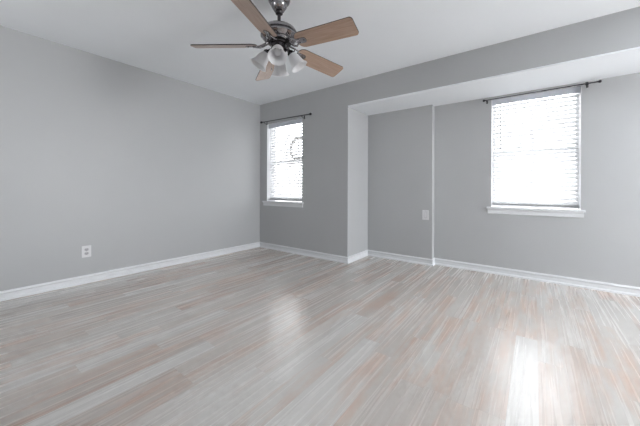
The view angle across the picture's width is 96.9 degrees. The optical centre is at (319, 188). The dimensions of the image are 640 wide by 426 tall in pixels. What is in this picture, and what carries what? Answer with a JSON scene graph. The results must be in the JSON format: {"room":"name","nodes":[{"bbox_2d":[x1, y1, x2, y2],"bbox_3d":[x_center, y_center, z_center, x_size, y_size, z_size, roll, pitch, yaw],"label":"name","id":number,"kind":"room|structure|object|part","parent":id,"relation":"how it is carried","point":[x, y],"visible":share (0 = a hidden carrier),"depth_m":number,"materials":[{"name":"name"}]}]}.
{"room":"empty bedroom","nodes":[
{"label":"empty bedroom","id":0,"kind":"room"},
{"bbox_2d":[0,26,259,290],"bbox_3d":[-2.392,-0.220,3.192,0.120,2.440,4.743,0,0,37],"label":"wall","id":1,"kind":"structure","parent":0,"point":[134,165],"depth_m":3.15,"materials":[{"name":"grey paint"}]},
{"bbox_2d":[82,245,90,257],"bbox_3d":[-2.464,0.665,2.994,0.009,0.122,0.080,0,0,37],"label":"wall outlet","id":2,"kind":"object","parent":1,"relation":"attached to","point":[86,250],"visible":1,"depth_m":2.99,"materials":[{"name":"white plastic"}]},
{"bbox_2d":[0,242,259,301],"bbox_3d":[-2.364,0.957,3.117,0.021,0.086,4.423,0,0,37],"label":"baseboard","id":3,"kind":"structure","parent":1,"relation":"attached to","point":[10,294],"depth_m":3.15,"materials":[{"name":"white paint"}]},
{"bbox_2d":[0,247,639,425],"bbox_3d":[1.067,1.072,0.996,8.294,0.120,5.421,0,0,37],"label":"floor","id":4,"kind":"structure","parent":0,"point":[259,336],"depth_m":1.79,"materials":[{"name":"grey wood"}]},
{"bbox_2d":[0,0,639,104],"bbox_3d":[0.854,-1.489,0.702,8.294,0.120,4.683,0,0,37],"label":"ceiling","id":5,"kind":"structure","parent":0,"point":[156,36],"depth_m":2.56,"materials":[{"name":"white paint"}]},
{"bbox_2d":[190,0,358,80],"bbox_3d":[-0.276,-1.157,2.127,1.198,0.552,1.218,0,0,37],"label":"ceiling fan","id":6,"kind":"object","parent":5,"relation":"hanging from","point":[280,35],"visible":1,"depth_m":2.04,"materials":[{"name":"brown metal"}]},
{"bbox_3d":[-0.703,-1.055,2.102,0.463,0.008,0.144,-3,19,-5],"label":"blade","id":7,"kind":"part","parent":6,"relation":"part of","materials":[{"name":"brown wood"}]},
{"bbox_3d":[-0.399,-1.054,1.749,0.144,0.008,0.463,19,7,12],"label":"blade","id":8,"kind":"part","parent":6,"relation":"part of","materials":[{"name":"brown wood"}]},
{"bbox_3d":[-0.458,-0.957,2.125,0.131,0.150,0.132,0,0,43],"label":"lamp shade","id":9,"kind":"part","parent":6,"relation":"part of","materials":[{"name":"white glass"}]},
{"bbox_3d":[-0.462,-1.054,2.500,0.144,0.008,0.463,-20,5,-22],"label":"blade","id":10,"kind":"part","parent":6,"relation":"part of","materials":[{"name":"brown wood"}]},
{"bbox_3d":[-0.299,-0.957,1.985,0.132,0.150,0.131,0,0,43],"label":"lamp shade","id":11,"kind":"part","parent":6,"relation":"part of","materials":[{"name":"white glass"}]},
{"bbox_3d":[-0.301,-0.981,2.019,0.052,0.079,0.066,0,0,-4],"label":"bulb","id":12,"kind":"part","parent":6,"relation":"part of","materials":[{"name":"white glass"}]},
{"bbox_3d":[-0.320,-0.957,2.284,0.131,0.150,0.132,0,0,39],"label":"lamp shade","id":13,"kind":"part","parent":6,"relation":"part of","materials":[{"name":"white glass"}]},
{"bbox_3d":[-0.160,-0.956,2.146,0.132,0.150,0.131,0,0,39],"label":"lamp shade","id":14,"kind":"part","parent":6,"relation":"part of","materials":[{"name":"white glass"}]},
{"bbox_3d":[-0.009,-1.052,2.393,0.463,0.008,0.144,4,-21,-41],"label":"blade","id":15,"kind":"part","parent":6,"relation":"part of","materials":[{"name":"brown wood"}]},
{"bbox_3d":[0.030,-1.052,1.929,0.463,0.008,0.144,4,-17,31],"label":"blade","id":16,"kind":"part","parent":6,"relation":"part of","materials":[{"name":"brown wood"}]},
{"bbox_2d":[355,110,367,253],"bbox_3d":[0.651,-0.210,4.288,0.120,2.440,0.677,0,0,37],"label":"wall","id":17,"kind":"structure","parent":0,"point":[361,119],"depth_m":4.12,"materials":[{"name":"grey paint"}]},
{"bbox_2d":[348,250,367,263],"bbox_3d":[0.547,0.967,4.039,0.021,0.086,0.601,0,0,37],"label":"baseboard","id":18,"kind":"structure","parent":17,"relation":"attached to","point":[355,257],"depth_m":4.02,"materials":[{"name":"white paint"}]},
{"bbox_2d":[368,105,434,258],"bbox_3d":[1.187,-0.043,4.121,0.937,2.111,0.298,0,0,37],"label":"wall","id":19,"kind":"structure","parent":0,"point":[400,142],"depth_m":3.98,"materials":[{"name":"grey paint"}]},
{"bbox_2d":[368,250,432,265],"bbox_3d":[1.095,0.969,3.987,0.958,0.086,0.021,0,0,37],"label":"baseboard","id":20,"kind":"structure","parent":19,"relation":"attached to","point":[418,260],"depth_m":3.95,"materials":[{"name":"white paint"}]},
{"bbox_2d":[422,210,428,219],"bbox_3d":[1.401,0.353,3.765,0.084,0.128,0.009,0,0,37],"label":"wall plate","id":21,"kind":"object","parent":19,"relation":"attached to","point":[425,213],"visible":1,"depth_m":3.76,"materials":[{"name":"white plastic"}]},
{"bbox_2d":[260,6,639,256],"bbox_3d":[2.286,-0.204,2.501,8.174,2.440,0.200,0,0,37],"label":"wall","id":22,"kind":"structure","parent":0,"point":[325,223],"depth_m":3.87,"materials":[{"name":"grey paint"}]},
{"bbox_2d":[262,118,302,207],"bbox_3d":[-0.554,-0.394,4.630,0.892,1.370,0.232,0,0,37],"label":"window","id":23,"kind":"structure","parent":22,"relation":"in","point":[268,202],"depth_m":4.79,"materials":[{"name":"white paint"}]},
{"bbox_3d":[-0.483,-0.438,4.675,0.774,1.274,0.075,0,0,37],"label":"frame","id":24,"kind":"part","parent":23,"relation":"part of","materials":[{"name":"white plastic"}]},
{"bbox_3d":[-0.578,0.222,4.600,0.892,0.022,0.158,0,0,37],"label":"sill","id":25,"kind":"part","parent":23,"relation":"part of","materials":[{"name":"white paint"}]},
{"bbox_2d":[269,119,301,201],"bbox_3d":[-0.544,-0.435,4.594,0.770,1.278,0.096,0,0,37],"label":"window blind","id":26,"kind":"object","parent":23,"relation":"attached to","point":[285,195],"visible":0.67,"depth_m":4.61,"materials":[{"name":"white plastic"}]},
{"bbox_3d":[-0.535,0.196,4.609,0.762,0.018,0.050,0,0,37],"label":"rail","id":27,"kind":"part","parent":26,"relation":"part of","materials":[{"name":"white plastic"}]},
{"bbox_3d":[-0.493,-0.127,4.663,0.758,0.637,0.024,0,0,37],"label":"sash","id":28,"kind":"part","parent":23,"relation":"part of","materials":[{"name":"white plastic"}]},
{"bbox_2d":[289,132,301,158],"bbox_3d":[-0.354,-0.675,4.669,0.430,0.491,0.055,0,0,37],"label":"wreath","id":29,"kind":"object","parent":23,"relation":"attached to","point":[298,132],"visible":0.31,"depth_m":4.71,"materials":[{"name":"black metal"}]},
{"bbox_2d":[260,113,311,124],"bbox_3d":[-0.551,-1.089,4.474,1.099,0.080,0.081,0,0,37],"label":"curtain rod","id":30,"kind":"object","parent":22,"relation":"attached to","point":[261,122],"visible":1,"depth_m":4.36,"materials":[{"name":"black metal"}]},
{"bbox_2d":[260,242,347,263],"bbox_3d":[-0.332,0.964,4.340,1.786,0.086,0.021,0,0,37],"label":"baseboard","id":31,"kind":"structure","parent":22,"relation":"attached to","point":[326,256],"depth_m":4.24,"materials":[{"name":"white paint"}]},
{"bbox_2d":[348,47,639,114],"bbox_3d":[3.198,-1.100,2.239,6.408,0.015,0.876,0,0,37],"label":"ceiling","id":32,"kind":"structure","parent":0,"point":[627,61],"depth_m":2.91,"materials":[{"name":"white paint"}]},
{"bbox_2d":[434,73,639,286],"bbox_3d":[3.771,-0.034,2.226,5.472,2.111,0.200,0,0,37],"label":"wall","id":33,"kind":"structure","parent":0,"point":[603,245],"depth_m":3.00,"materials":[{"name":"grey paint"}]},
{"bbox_2d":[486,85,585,217],"bbox_3d":[2.417,-0.383,3.232,0.875,1.370,0.232,0,0,37],"label":"window","id":34,"kind":"structure","parent":33,"relation":"in","point":[575,213],"depth_m":3.12,"materials":[{"name":"white paint"}]},
{"bbox_3d":[2.458,-0.117,3.279,0.774,0.637,0.024,0,0,37],"label":"sash","id":35,"kind":"part","parent":34,"relation":"part of","materials":[{"name":"white plastic"}]},
{"bbox_2d":[492,86,579,208],"bbox_3d":[2.407,-0.424,3.210,0.786,1.278,0.096,0,0,37],"label":"window blind","id":36,"kind":"object","parent":34,"relation":"attached to","point":[529,191],"visible":1,"depth_m":3.19,"materials":[{"name":"white plastic"}]},
{"bbox_3d":[2.417,0.206,3.225,0.778,0.018,0.050,0,0,37],"label":"rail","id":37,"kind":"part","parent":36,"relation":"part of","materials":[{"name":"white plastic"}]},
{"bbox_3d":[2.642,-0.402,3.056,0.002,1.232,0.057,0,0,37],"label":"ladder cord","id":38,"kind":"part","parent":36,"relation":"part of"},
{"bbox_3d":[2.469,-0.427,3.291,0.790,1.274,0.075,0,0,37],"label":"frame","id":39,"kind":"part","parent":34,"relation":"part of","materials":[{"name":"white plastic"}]},
{"bbox_3d":[2.393,0.233,3.202,0.875,0.022,0.158,0,0,37],"label":"sill","id":40,"kind":"part","parent":34,"relation":"part of","materials":[{"name":"white paint"}]},
{"bbox_3d":[2.477,-0.726,3.300,0.774,0.661,0.024,0,0,37],"label":"sash","id":41,"kind":"part","parent":34,"relation":"part of","materials":[{"name":"white plastic"}]},
{"bbox_2d":[434,258,639,296],"bbox_3d":[3.621,0.978,2.198,5.272,0.086,0.021,0,0,37],"label":"baseboard","id":42,"kind":"structure","parent":33,"relation":"attached to","point":[568,281],"depth_m":3.08,"materials":[{"name":"white paint"}]},
{"bbox_2d":[483,80,601,103],"bbox_3d":[2.373,-1.046,3.112,1.023,0.049,0.079,0,0,37],"label":"curtain rod","id":43,"kind":"object","parent":33,"relation":"attached to","point":[599,81],"visible":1,"depth_m":2.98,"materials":[{"name":"black metal"}]}
]}

